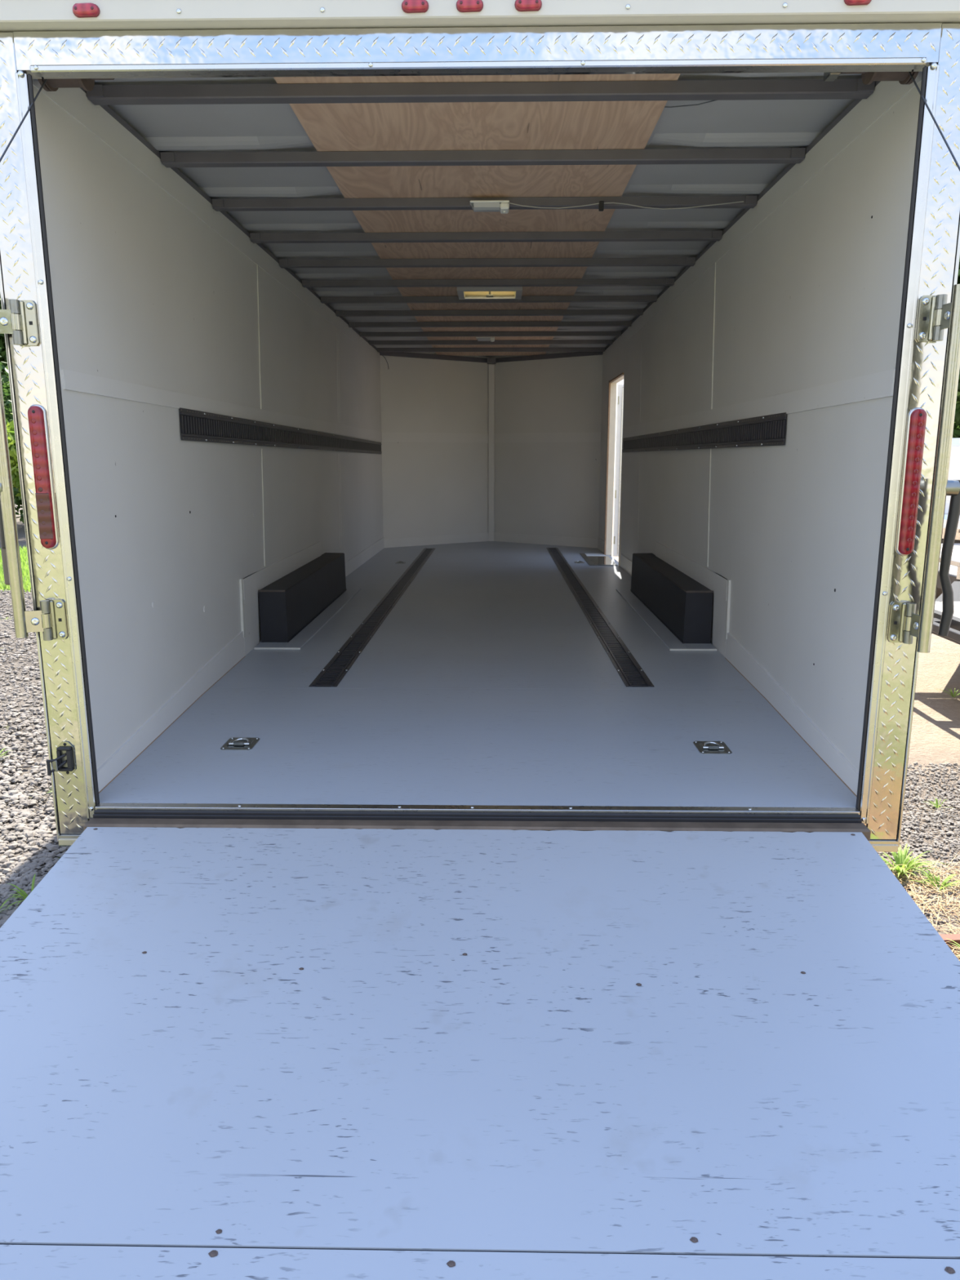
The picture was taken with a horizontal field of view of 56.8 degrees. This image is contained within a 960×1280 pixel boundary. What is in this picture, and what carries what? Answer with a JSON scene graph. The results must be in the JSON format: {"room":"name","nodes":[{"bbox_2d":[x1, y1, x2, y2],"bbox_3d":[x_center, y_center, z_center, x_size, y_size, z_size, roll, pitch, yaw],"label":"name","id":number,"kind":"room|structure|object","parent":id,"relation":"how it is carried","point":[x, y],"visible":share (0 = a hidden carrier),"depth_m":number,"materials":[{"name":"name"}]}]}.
{"room":"cargo trailer ramp","nodes":[
{"label":"cargo trailer ramp","id":0,"kind":"room"},
{"bbox_2d":[32,84,383,769],"bbox_3d":[-1.153,-1.278,6.074,0.092,2.111,7.436,0,12,1],"label":"wall","id":1,"kind":"structure","parent":0,"point":[145,292],"depth_m":3.42,"materials":[{"name":"grey paint"}]},
{"bbox_2d":[0,31,99,845],"bbox_3d":[-1.195,-0.480,2.434,0.158,2.231,0.110,0,12,1],"label":"post","id":2,"kind":"object","parent":1,"relation":"attached to","point":[34,378],"depth_m":2.41,"materials":[{"name":"metal"}]},
{"bbox_2d":[0,370,28,638],"bbox_3d":[-1.299,-0.456,2.408,0.066,0.908,0.064,0,12,1],"label":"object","id":3,"kind":"object","parent":2,"relation":"attached to","point":[11,557],"visible":1,"depth_m":2.42,"materials":[{"name":"metal"}]},
{"bbox_2d":[27,404,58,549],"bbox_3d":[-1.196,-0.442,2.424,0.047,0.391,0.023,0,12,1],"label":"tail light","id":4,"kind":"object","parent":2,"relation":"attached to","point":[45,500],"visible":1,"depth_m":2.42,"materials":[{"name":"plastic"}]},
{"bbox_2d":[45,741,75,775],"bbox_3d":[-1.222,0.348,2.587,0.076,0.104,0.033,-6,13,-26],"label":"latch","id":5,"kind":"object","parent":2,"relation":"attached to","point":[64,762],"visible":1,"depth_m":2.58,"materials":[{"name":"metal"}]},
{"bbox_2d":[96,631,244,791],"bbox_3d":[-1.194,0.213,3.604,0.020,0.135,1.922,0,12,-1],"label":"baseboard","id":6,"kind":"structure","parent":1,"relation":"attached to","point":[233,651],"depth_m":3.43,"materials":[{"name":"grey paint"}]},
{"bbox_2d":[98,656,244,793],"bbox_3d":[-1.192,0.280,3.613,0.023,0.005,1.932,0,12,-1],"label":"trim","id":7,"kind":"structure","parent":1,"relation":"attached to","point":[244,656],"depth_m":3.28,"materials":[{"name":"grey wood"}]},
{"bbox_2d":[32,79,352,340],"bbox_3d":[-1.155,-2.085,4.995,0.008,0.100,5.520,0,12,1],"label":"trim","id":8,"kind":"structure","parent":1,"relation":"attached to","point":[74,101],"depth_m":3.41,"materials":[{"name":"grey paint"}]},
{"bbox_2d":[61,368,382,440],"bbox_3d":[-1.141,-1.476,6.107,0.042,0.095,7.290,0,12,1],"label":"trim","id":9,"kind":"structure","parent":1,"relation":"attached to","point":[72,380],"depth_m":3.64,"materials":[{"name":"grey paint"}]},
{"bbox_2d":[80,87,379,352],"bbox_3d":[-1.168,-2.329,5.880,0.062,0.025,7.390,0,12,1],"label":"trim","id":10,"kind":"structure","parent":1,"relation":"attached to","point":[106,108],"depth_m":3.67,"materials":[{"name":"metal"}]},
{"bbox_2d":[240,578,245,637],"bbox_3d":[-1.207,-0.161,4.507,0.019,0.300,0.030,0,12,1],"label":"trim","id":11,"kind":"structure","parent":1,"relation":"attached to","point":[242,594],"depth_m":4.50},
{"bbox_2d":[257,264,266,565],"bbox_3d":[-1.183,-1.188,4.805,0.046,1.580,0.017,0,12,1],"label":"trim","id":12,"kind":"structure","parent":1,"relation":"attached to","point":[260,356],"depth_m":4.77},
{"bbox_2d":[179,407,382,453],"bbox_3d":[-1.126,-1.466,6.569,0.007,0.172,6.211,0,12,1],"label":"track","id":13,"kind":"object","parent":1,"relation":"attached to","point":[195,425],"visible":1,"depth_m":4.66,"materials":[{"name":"black metal"}]},
{"bbox_2d":[243,541,321,655],"bbox_3d":[-1.193,-0.319,5.529,0.026,0.395,2.035,0,12,1],"label":"trim","id":14,"kind":"structure","parent":1,"relation":"attached to","point":[257,580],"depth_m":4.84,"materials":[{"name":"grey paint"}]},
{"bbox_2d":[336,333,340,552],"bbox_3d":[-1.137,-1.514,7.140,0.035,1.820,0.008,0,12,1],"label":"trim","id":15,"kind":"structure","parent":1,"relation":"attached to","point":[336,333],"depth_m":7.19,"materials":[{"name":"grey paint"}]},
{"bbox_2d":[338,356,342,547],"bbox_3d":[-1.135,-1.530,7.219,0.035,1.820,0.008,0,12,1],"label":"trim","id":16,"kind":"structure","parent":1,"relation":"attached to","point":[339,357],"depth_m":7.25,"materials":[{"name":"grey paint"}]},
{"bbox_2d":[344,537,384,577],"bbox_3d":[-1.121,-0.763,8.344,0.011,0.120,3.200,0,12,2],"label":"baseboard","id":17,"kind":"structure","parent":1,"relation":"attached to","point":[359,559],"depth_m":8.49,"materials":[{"name":"grey paint"}]},
{"bbox_2d":[83,803,871,840],"bbox_3d":[-0.015,0.549,2.620,2.236,0.134,0.200,0,12,1],"label":"door sill","id":18,"kind":"structure","parent":1,"relation":"attached to","point":[546,818],"depth_m":2.56,"materials":[{"name":"metal"}]},
{"bbox_2d":[13,22,942,79],"bbox_3d":[-0.017,-1.472,2.224,2.294,0.092,0.064,0,12,1],"label":"door frame","id":19,"kind":"structure","parent":1,"relation":"attached to","point":[903,46],"depth_m":2.21,"materials":[{"name":"metal"}]},
{"bbox_2d":[0,0,959,32],"bbox_3d":[-0.017,-1.579,2.177,2.620,0.129,0.102,0,12,1],"label":"roof rail","id":20,"kind":"object","parent":1,"relation":"attached to","point":[15,15],"visible":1,"depth_m":2.15,"materials":[{"name":"metal"}]},
{"bbox_2d":[72,2,99,17],"bbox_3d":[-0.958,-1.529,2.154,0.066,0.029,0.016,0,12,1],"label":"marker light","id":21,"kind":"object","parent":20,"relation":"attached to","point":[79,10],"visible":1,"depth_m":2.15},
{"bbox_2d":[401,0,428,13],"bbox_3d":[-0.157,-1.530,2.139,0.066,0.029,0.016,0,12,1],"label":"marker light","id":22,"kind":"object","parent":20,"relation":"attached to","point":[407,6],"visible":1,"depth_m":2.13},
{"bbox_2d":[456,0,483,12],"bbox_3d":[-0.025,-1.530,2.136,0.066,0.029,0.016,0,12,1],"label":"marker light","id":23,"kind":"object","parent":20,"relation":"attached to","point":[462,6],"visible":1,"depth_m":2.13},
{"bbox_2d":[514,0,542,11],"bbox_3d":[0.116,-1.530,2.134,0.066,0.029,0.016,0,12,1],"label":"marker light","id":24,"kind":"object","parent":20,"relation":"attached to","point":[520,5],"visible":1,"depth_m":2.13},
{"bbox_2d":[844,0,871,5],"bbox_3d":[0.904,-1.533,2.118,0.066,0.029,0.016,0,12,1],"label":"marker light","id":25,"kind":"object","parent":20,"relation":"attached to","point":[850,2],"visible":1,"depth_m":2.12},
{"bbox_2d":[823,71,840,81],"bbox_3d":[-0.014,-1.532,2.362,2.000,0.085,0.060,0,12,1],"label":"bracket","id":26,"kind":"object","parent":1,"relation":"attached to","point":[828,77],"visible":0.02,"depth_m":2.34,"materials":[{"name":"metal"}]},
{"bbox_2d":[37,78,114,91],"bbox_3d":[-1.071,-1.525,2.362,0.185,0.112,0.112,0,12,1],"label":"drum","id":27,"kind":"object","parent":26,"relation":"attached to","point":[87,84],"visible":0.23,"depth_m":2.36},
{"bbox_2d":[0,79,47,162],"bbox_3d":[-1.151,-0.219,1.504,0.004,2.138,2.128,0,12,1],"label":"cable","id":28,"kind":"object","parent":27,"relation":"attached to","point":[45,81],"visible":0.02,"depth_m":2.19,"materials":[{"name":"metal"}]},
{"bbox_2d":[840,71,918,84],"bbox_3d":[1.043,-1.519,2.324,0.185,0.112,0.112,0,12,1],"label":"drum","id":29,"kind":"object","parent":26,"relation":"attached to","point":[904,77],"visible":0.31,"depth_m":2.33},
{"bbox_2d":[908,71,959,171],"bbox_3d":[1.084,-0.212,1.464,0.004,2.138,2.128,0,12,1],"label":"cable","id":30,"kind":"object","parent":29,"relation":"attached to","point":[909,73],"visible":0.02,"depth_m":2.13,"materials":[{"name":"metal"}]},
{"bbox_2d":[379,351,491,538],"bbox_3d":[-0.472,-2.151,10.152,1.518,2.161,0.065,-8,14,-34],"label":"wall","id":31,"kind":"structure","parent":0,"point":[430,489],"depth_m":10.08,"materials":[{"name":"grey paint"}]},
{"bbox_2d":[379,351,487,362],"bbox_3d":[-0.468,-3.150,9.887,1.474,0.048,0.024,-8,14,-34],"label":"trim","id":32,"kind":"structure","parent":31,"relation":"attached to","point":[384,353],"depth_m":9.84,"materials":[{"name":"metal"}]},
{"bbox_2d":[381,431,488,443],"bbox_3d":[-0.468,-2.295,10.076,1.468,0.105,0.015,-8,14,-34],"label":"trim","id":33,"kind":"structure","parent":31,"relation":"attached to","point":[394,437],"depth_m":10.03,"materials":[{"name":"grey paint"}]},
{"bbox_2d":[383,533,488,547],"bbox_3d":[-0.465,-1.162,10.309,1.468,0.100,0.020,-8,14,-34],"label":"baseboard","id":34,"kind":"structure","parent":31,"relation":"attached to","point":[476,537],"depth_m":10.27,"materials":[{"name":"grey paint"}]},
{"bbox_2d":[488,364,494,541],"bbox_3d":[0.134,-2.191,10.492,0.080,2.040,0.032,0,12,1],"label":"trim","id":35,"kind":"structure","parent":31,"relation":"attached to","point":[491,366],"depth_m":10.47,"materials":[{"name":"grey paint"}]},
{"bbox_2d":[98,541,856,807],"bbox_3d":[0.060,-0.334,6.688,2.550,0.050,8.315,0,12,1],"label":"floor","id":36,"kind":"structure","parent":0,"point":[348,746],"depth_m":3.50,"materials":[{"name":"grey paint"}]},
{"bbox_2d":[220,737,259,750],"bbox_3d":[-0.855,0.364,3.169,0.110,0.015,0.132,0,12,1],"label":"ring","id":37,"kind":"object","parent":36,"relation":"on","point":[235,743],"visible":1,"depth_m":3.15,"materials":[{"name":"metal"}]},
{"bbox_2d":[258,552,346,642],"bbox_3d":[-1.107,-0.322,5.779,0.151,0.298,1.932,0,12,1],"label":"box","id":38,"kind":"object","parent":36,"relation":"on","point":[287,605],"visible":0.98,"depth_m":5.25,"materials":[{"name":"black paint"}]},
{"bbox_2d":[253,588,360,649],"bbox_3d":[-1.058,-0.174,5.776,0.248,0.010,2.165,0,12,1],"label":"floor plate","id":39,"kind":"object","parent":36,"relation":"on","point":[298,642],"visible":1,"depth_m":5.25,"materials":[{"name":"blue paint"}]},
{"bbox_2d":[308,547,435,686],"bbox_3d":[-0.628,-0.407,6.902,0.127,0.007,6.020,0,12,1],"label":"track","id":40,"kind":"object","parent":36,"relation":"on","point":[334,672],"visible":1,"depth_m":5.18,"materials":[{"name":"black metal"}]},
{"bbox_2d":[579,553,617,565],"bbox_3d":[1.167,-0.801,8.799,0.265,0.006,1.030,0,12,1],"label":"plate","id":41,"kind":"object","parent":36,"relation":"on","point":[593,559],"visible":1,"depth_m":8.74,"materials":[{"name":"metal"}]},
{"bbox_2d":[546,547,653,686],"bbox_3d":[0.757,-0.411,6.917,0.127,0.007,6.060,0,12,1],"label":"track","id":42,"kind":"object","parent":36,"relation":"on","point":[629,670],"visible":1,"depth_m":5.18,"materials":[{"name":"black metal"}]},
{"bbox_2d":[616,588,716,650],"bbox_3d":[1.144,-0.168,5.737,0.248,0.010,2.165,0,12,1],"label":"floor plate","id":43,"kind":"object","parent":36,"relation":"on","point":[662,632],"visible":1,"depth_m":5.25,"materials":[{"name":"blue paint"}]},
{"bbox_2d":[630,552,713,643],"bbox_3d":[1.194,-0.315,5.738,0.151,0.298,1.932,0,12,1],"label":"box","id":44,"kind":"object","parent":36,"relation":"on","point":[682,603],"visible":1,"depth_m":5.17,"materials":[{"name":"black paint"}]},
{"bbox_2d":[693,741,732,754],"bbox_3d":[0.817,0.372,3.125,0.110,0.015,0.132,0,12,1],"label":"ring","id":45,"kind":"object","parent":36,"relation":"on","point":[704,747],"visible":1,"depth_m":3.11,"materials":[{"name":"metal"}]},
{"bbox_2d":[94,72,862,356],"bbox_3d":[0.059,-2.433,6.264,2.520,0.022,8.250,0,12,1],"label":"ceiling","id":46,"kind":"structure","parent":0,"point":[748,123],"depth_m":3.62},
{"bbox_2d":[273,73,680,231],"bbox_3d":[0.003,-1.831,3.377,1.205,0.008,2.210,0,12,1],"label":"plywood sheet","id":47,"kind":"object","parent":46,"relation":"attached to","point":[541,125],"visible":0.36,"depth_m":3.19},
{"bbox_2d":[86,78,875,105],"bbox_3d":[-0.007,-1.665,2.702,2.370,0.037,0.068,0,12,1],"label":"rib","id":48,"kind":"object","parent":46,"relation":"attached to","point":[795,89],"visible":0.9,"depth_m":2.68,"materials":[{"name":"metal"}]},
{"bbox_2d":[364,231,599,310],"bbox_3d":[0.045,-2.303,5.654,1.205,0.008,2.438,0,12,1],"label":"plywood sheet","id":49,"kind":"object","parent":46,"relation":"attached to","point":[516,249],"visible":0.48,"depth_m":5.36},
{"bbox_2d":[160,147,805,167],"bbox_3d":[0.004,-1.789,3.298,2.370,0.037,0.068,0,12,1],"label":"rib","id":50,"kind":"object","parent":46,"relation":"attached to","point":[793,155],"visible":1,"depth_m":3.28,"materials":[{"name":"metal"}]},
{"bbox_2d":[212,195,757,211],"bbox_3d":[0.015,-1.913,3.895,2.370,0.037,0.068,0,12,1],"label":"rib","id":51,"kind":"object","parent":46,"relation":"attached to","point":[749,202],"visible":0.88,"depth_m":3.88,"materials":[{"name":"metal"}]},
{"bbox_2d":[470,200,743,213],"bbox_3d":[0.546,-1.880,3.858,1.177,0.040,0.090,0,12,1],"label":"ceiling lamp","id":52,"kind":"object","parent":51,"relation":"attached to","point":[479,206],"depth_m":3.83,"materials":[{"name":"white plastic"}]},
{"bbox_2d":[499,202,509,213],"bbox_3d":[0.106,-1.880,3.866,0.040,0.025,0.088,0,12,1],"label":"switch","id":53,"kind":"object","parent":52,"relation":"attached to","point":[504,206],"depth_m":3.83,"materials":[{"name":"white plastic"}]},
{"bbox_2d":[249,230,722,243],"bbox_3d":[0.026,-2.037,4.492,2.370,0.037,0.068,0,12,1],"label":"rib","id":54,"kind":"object","parent":46,"relation":"attached to","point":[597,236],"visible":1,"depth_m":4.47,"materials":[{"name":"metal"}]},
{"bbox_2d":[279,257,695,267],"bbox_3d":[0.037,-2.161,5.089,2.370,0.037,0.068,0,12,1],"label":"rib","id":55,"kind":"object","parent":46,"relation":"attached to","point":[663,261],"visible":1,"depth_m":5.07,"materials":[{"name":"metal"}]},
{"bbox_2d":[302,278,674,287],"bbox_3d":[0.048,-2.285,5.686,2.370,0.037,0.068,0,12,1],"label":"rib","id":56,"kind":"object","parent":46,"relation":"attached to","point":[585,282],"visible":1,"depth_m":5.67,"materials":[{"name":"metal"}]},
{"bbox_2d":[320,295,657,303],"bbox_3d":[0.059,-2.409,6.282,2.370,0.037,0.068,0,12,1],"label":"rib","id":57,"kind":"object","parent":46,"relation":"attached to","point":[525,299],"visible":0.96,"depth_m":6.26,"materials":[{"name":"metal"}]},
{"bbox_2d":[414,309,563,347],"bbox_3d":[0.089,-2.798,8.038,1.205,0.008,2.428,0,12,1],"label":"plywood sheet","id":58,"kind":"object","parent":46,"relation":"attached to","point":[420,318],"visible":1,"depth_m":7.87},
{"bbox_2d":[475,337,494,342],"bbox_3d":[0.050,-2.793,8.258,0.175,0.040,0.090,0,12,1],"label":"ceiling lamp","id":59,"kind":"object","parent":58,"relation":"attached to","point":[479,339],"visible":1,"depth_m":8.22,"materials":[{"name":"white plastic"}]},
{"bbox_2d":[335,309,643,316],"bbox_3d":[0.070,-2.533,6.879,2.370,0.037,0.068,0,12,1],"label":"rib","id":60,"kind":"object","parent":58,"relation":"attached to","point":[527,312],"visible":1,"depth_m":6.86,"materials":[{"name":"metal"}]},
{"bbox_2d":[457,286,522,299],"bbox_3d":[0.067,-2.433,6.034,0.435,0.197,0.360,0,12,1],"label":"ceiling vent","id":61,"kind":"object","parent":46,"relation":"in","point":[464,292],"visible":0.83,"depth_m":6.12,"materials":[{"name":"beige"}]},
{"bbox_2d":[348,320,631,327],"bbox_3d":[0.081,-2.657,7.476,2.370,0.037,0.068,0,12,1],"label":"rib","id":62,"kind":"object","parent":46,"relation":"attached to","point":[601,323],"visible":1,"depth_m":7.45,"materials":[{"name":"metal"}]},
{"bbox_2d":[359,331,621,337],"bbox_3d":[0.092,-2.781,8.073,2.370,0.037,0.068,0,12,1],"label":"rib","id":63,"kind":"object","parent":46,"relation":"attached to","point":[405,334],"visible":1,"depth_m":8.05,"materials":[{"name":"metal"}]},
{"bbox_2d":[368,339,613,345],"bbox_3d":[0.103,-2.905,8.669,2.370,0.037,0.068,0,12,1],"label":"rib","id":64,"kind":"object","parent":46,"relation":"attached to","point":[529,341],"visible":1,"depth_m":8.65,"materials":[{"name":"metal"}]},
{"bbox_2d":[377,346,604,351],"bbox_3d":[0.114,-3.029,9.266,2.370,0.037,0.068,0,12,1],"label":"rib","id":65,"kind":"object","parent":46,"relation":"attached to","point":[570,348],"visible":1,"depth_m":9.24,"materials":[{"name":"metal"}]},
{"bbox_2d":[435,346,548,355],"bbox_3d":[0.118,-3.124,9.609,1.205,0.008,0.778,0,12,1],"label":"plywood sheet","id":66,"kind":"object","parent":46,"relation":"attached to","point":[451,353],"visible":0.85,"depth_m":9.75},
{"bbox_2d":[491,351,602,538],"bbox_3d":[0.727,-2.147,10.130,1.518,2.161,0.065,9,14,36],"label":"wall","id":67,"kind":"structure","parent":0,"point":[549,489],"depth_m":10.05,"materials":[{"name":"grey paint"}]},
{"bbox_2d":[493,533,598,547],"bbox_3d":[0.720,-1.158,10.288,1.468,0.100,0.020,8,14,36],"label":"baseboard","id":68,"kind":"structure","parent":67,"relation":"attached to","point":[503,537],"depth_m":10.25,"materials":[{"name":"grey paint"}]},
{"bbox_2d":[493,431,600,443],"bbox_3d":[0.720,-2.292,10.055,1.468,0.105,0.015,8,14,36],"label":"trim","id":69,"kind":"structure","parent":67,"relation":"attached to","point":[575,436],"depth_m":10.01,"materials":[{"name":"grey paint"}]},
{"bbox_2d":[495,351,603,362],"bbox_3d":[0.719,-3.147,9.866,1.474,0.048,0.024,9,14,36],"label":"trim","id":70,"kind":"structure","parent":67,"relation":"attached to","point":[571,353],"depth_m":9.83,"materials":[{"name":"metal"}]},
{"bbox_2d":[598,80,921,771],"bbox_3d":[1.256,-1.271,6.031,0.092,2.111,7.436,0,12,1],"label":"wall","id":71,"kind":"structure","parent":0,"point":[811,296],"depth_m":3.34,"materials":[{"name":"grey paint"}]},
{"bbox_2d":[597,537,604,553],"bbox_3d":[1.311,-1.018,9.564,0.010,0.120,0.620,0,12,0],"label":"baseboard","id":72,"kind":"structure","parent":71,"relation":"attached to","point":[600,543],"depth_m":9.57,"materials":[{"name":"grey paint"}]},
{"bbox_2d":[604,372,623,566],"bbox_3d":[1.315,-1.637,8.567,0.075,1.737,0.980,0,12,1],"label":"door frame","id":73,"kind":"structure","parent":71,"relation":"attached to","point":[612,384],"depth_m":8.98,"materials":[{"name":"white paint"}]},
{"bbox_2d":[613,384,623,556],"bbox_3d":[1.845,-1.714,9.057,0.924,1.727,0.060,0,12,1],"label":"door","id":74,"kind":"structure","parent":71,"relation":"in","point":[620,387],"depth_m":9.05,"materials":[{"name":"white paint"}]},
{"bbox_2d":[620,554,631,576],"bbox_3d":[1.296,-0.582,7.463,0.011,0.120,1.490,0,12,0],"label":"baseboard","id":75,"kind":"structure","parent":71,"relation":"attached to","point":[625,563],"depth_m":7.85,"materials":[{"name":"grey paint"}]},
{"bbox_2d":[637,340,641,550],"bbox_3d":[1.280,-1.513,7.126,0.035,1.820,0.008,0,12,1],"label":"trim","id":76,"kind":"structure","parent":71,"relation":"attached to","point":[641,340],"depth_m":7.13,"materials":[{"name":"grey paint"}]},
{"bbox_2d":[655,542,727,656],"bbox_3d":[1.271,-0.312,5.485,0.026,0.395,2.035,0,12,1],"label":"trim","id":77,"kind":"structure","parent":71,"relation":"attached to","point":[715,582],"depth_m":4.79,"materials":[{"name":"grey paint"}]},
{"bbox_2d":[622,412,786,452],"bbox_3d":[1.238,-1.287,5.722,0.008,0.127,4.575,0,12,1],"label":"track","id":78,"kind":"object","parent":71,"relation":"attached to","point":[770,429],"visible":1,"depth_m":4.49,"materials":[{"name":"black metal"}]},
{"bbox_2d":[706,262,715,566],"bbox_3d":[1.240,-1.181,4.761,0.046,1.580,0.017,0,12,1],"label":"trim","id":79,"kind":"structure","parent":71,"relation":"attached to","point":[712,374],"depth_m":4.73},
{"bbox_2d":[724,579,730,639],"bbox_3d":[1.248,-0.153,4.463,0.019,0.300,0.030,0,12,1],"label":"trim","id":80,"kind":"structure","parent":71,"relation":"attached to","point":[728,592],"depth_m":4.45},
{"bbox_2d":[604,80,880,350],"bbox_3d":[1.270,-2.322,5.836,0.062,0.025,7.390,0,12,1],"label":"trim","id":81,"kind":"structure","parent":71,"relation":"attached to","point":[836,121],"depth_m":3.60,"materials":[{"name":"metal"}]},
{"bbox_2d":[622,368,895,438],"bbox_3d":[1.238,-1.282,5.230,0.034,0.113,5.580,0,12,1],"label":"wall panel","id":82,"kind":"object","parent":71,"relation":"attached to","point":[879,384],"depth_m":3.42,"materials":[{"name":"grey paint"}]},
{"bbox_2d":[627,71,922,339],"bbox_3d":[1.224,-2.078,4.953,0.008,0.100,5.520,0,12,1],"label":"trim","id":83,"kind":"structure","parent":71,"relation":"attached to","point":[886,94],"depth_m":3.37,"materials":[{"name":"grey paint"}]},
{"bbox_2d":[724,657,857,796],"bbox_3d":[1.198,0.287,3.570,0.023,0.005,1.932,1,12,3],"label":"trim","id":84,"kind":"structure","parent":71,"relation":"attached to","point":[725,657],"depth_m":3.23,"materials":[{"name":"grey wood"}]},
{"bbox_2d":[724,632,858,795],"bbox_3d":[1.200,0.220,3.561,0.020,0.135,1.922,1,12,3],"label":"baseboard","id":85,"kind":"structure","parent":71,"relation":"attached to","point":[736,655],"depth_m":3.41,"materials":[{"name":"grey paint"}]},
{"bbox_2d":[855,22,959,851],"bbox_3d":[1.157,-0.469,2.371,0.147,2.231,0.151,0,12,1],"label":"post","id":86,"kind":"object","parent":71,"relation":"attached to","point":[932,256],"depth_m":2.36,"materials":[{"name":"metal"}]},
{"bbox_2d":[895,407,926,555],"bbox_3d":[1.162,-0.422,2.385,0.047,0.394,0.023,0,12,1],"label":"tail light","id":87,"kind":"object","parent":86,"relation":"attached to","point":[917,418],"visible":1,"depth_m":2.38,"materials":[{"name":"plastic"}]},
{"bbox_2d":[916,284,959,653],"bbox_3d":[1.218,-0.424,2.293,0.090,0.928,0.042,0,12,1],"label":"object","id":88,"kind":"object","parent":86,"relation":"attached to","point":[942,486],"visible":1,"depth_m":2.30,"materials":[{"name":"metal"}]},
{"label":"outside","id":89,"kind":"structure","parent":0,"visible":0},
{"bbox_2d":[0,480,959,959],"bbox_3d":[-0.015,0.793,2.671,90.000,0.016,90.000,0,12,1],"label":"ground","id":90,"kind":"structure","parent":89,"point":[935,738],"depth_m":4.39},
{"bbox_2d":[0,294,11,402],"bbox_3d":[-10.561,-6.508,18.323,6.144,8.033,5.878,-2,12,-7],"label":"tree","id":91,"kind":"object","parent":90,"relation":"on","point":[2,343],"visible":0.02,"depth_m":17.55,"materials":[{"name":"green plant"}]},
{"bbox_2d":[0,347,24,523],"bbox_3d":[-8.723,-3.524,15.455,2.901,3.364,2.864,-3,12,-12],"label":"shrub","id":92,"kind":"object","parent":90,"relation":"on","point":[6,390],"visible":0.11,"depth_m":15.41,"materials":[{"name":"green plant"}]},
{"bbox_2d":[6,413,22,498],"bbox_3d":[-6.940,-2.641,14.232,1.782,2.127,1.617,0,12,1],"label":"shrub","id":93,"kind":"object","parent":90,"relation":"on","point":[10,427],"visible":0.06,"depth_m":13.70,"materials":[{"name":"green plant"}]},
{"bbox_2d":[0,545,31,591],"bbox_3d":[-5.667,-0.958,10.898,2.118,0.090,5.662,-7,14,-31],"label":"grass","id":94,"kind":"structure","parent":90,"relation":"on","point":[25,571],"depth_m":9.96,"materials":[{"name":"green"}]},
{"bbox_2d":[0,585,71,928],"bbox_3d":[-3.241,0.067,6.133,1.872,0.025,9.104,-8,14,-35],"label":"gravel","id":95,"kind":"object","parent":90,"relation":"on","point":[28,869],"visible":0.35,"depth_m":3.58,"materials":[{"name":"gravel"}]},
{"bbox_2d":[6,873,35,907],"bbox_3d":[-1.338,0.759,2.680,0.171,0.052,0.204,-7,13,-28],"label":"weed","id":96,"kind":"object","parent":95,"relation":"on","point":[23,893],"visible":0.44,"depth_m":2.67,"materials":[{"name":"green plant"}]},
{"bbox_2d":[0,826,959,1279],"bbox_3d":[-0.042,0.865,1.595,2.194,0.269,1.944,0,12,1],"label":"ramp","id":97,"kind":"object","parent":90,"relation":"on","point":[226,1053],"visible":1,"depth_m":1.70,"materials":[{"name":"blue paint"}]},
{"bbox_2d":[876,762,959,923],"bbox_3d":[1.782,0.660,3.264,0.735,0.013,1.954,8,14,35],"label":"gravel","id":98,"kind":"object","parent":90,"relation":"on","point":[953,842],"visible":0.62,"depth_m":3.19,"materials":[{"name":"gravel"}]},
{"bbox_2d":[880,844,947,878],"bbox_3d":[1.358,0.720,2.841,0.253,0.059,0.203,-5,13,-23],"label":"weed","id":99,"kind":"object","parent":98,"relation":"on","point":[901,860],"visible":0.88,"depth_m":2.85,"materials":[{"name":"green plant"}]},
{"bbox_2d":[910,867,959,891],"bbox_3d":[1.422,0.748,2.748,0.165,0.042,0.164,-6,13,-27],"label":"weed","id":100,"kind":"object","parent":98,"relation":"on","point":[944,883],"visible":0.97,"depth_m":2.75,"materials":[{"name":"green plant"}]},
{"bbox_2d":[885,853,959,960],"bbox_3d":[1.570,0.853,2.218,1.116,0.041,1.566,0,12,1],"label":"straw","id":101,"kind":"object","parent":90,"relation":"on","point":[912,891],"visible":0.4,"depth_m":2.68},
{"bbox_2d":[932,581,959,644],"bbox_3d":[3.372,0.226,3.757,2.120,0.600,5.280,0,12,1],"label":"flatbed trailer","id":102,"kind":"object","parent":90,"relation":"on","point":[953,635],"visible":0.29,"depth_m":4.75,"materials":[{"name":"metal"}]},
{"bbox_2d":[937,543,959,588],"bbox_3d":[4.591,-0.618,8.064,2.210,0.540,2.800,0,12,1],"label":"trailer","id":103,"kind":"object","parent":90,"relation":"on","point":[954,570],"visible":0.05,"depth_m":7.03,"materials":[{"name":"metal"}]},
{"bbox_2d":[939,933,959,947],"bbox_3d":[1.556,0.818,2.433,0.753,0.022,0.030,0,12,-2],"label":"bar","id":104,"kind":"object","parent":90,"relation":"on","point":[951,936],"visible":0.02,"depth_m":2.41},
{"bbox_2d":[941,437,959,543],"bbox_3d":[7.715,-1.847,10.381,5.640,2.000,1.980,-6,13,-28],"label":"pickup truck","id":105,"kind":"object","parent":90,"relation":"on","point":[954,464],"visible":0.02,"depth_m":9.58,"materials":[{"name":"white paint"}]},
{"bbox_2d":[952,257,959,438],"bbox_3d":[8.411,-5.089,15.030,5.117,6.566,4.334,11,16,42],"label":"tree","id":106,"kind":"object","parent":90,"relation":"on","point":[956,433],"visible":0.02,"depth_m":14.40,"materials":[{"name":"green plant"}]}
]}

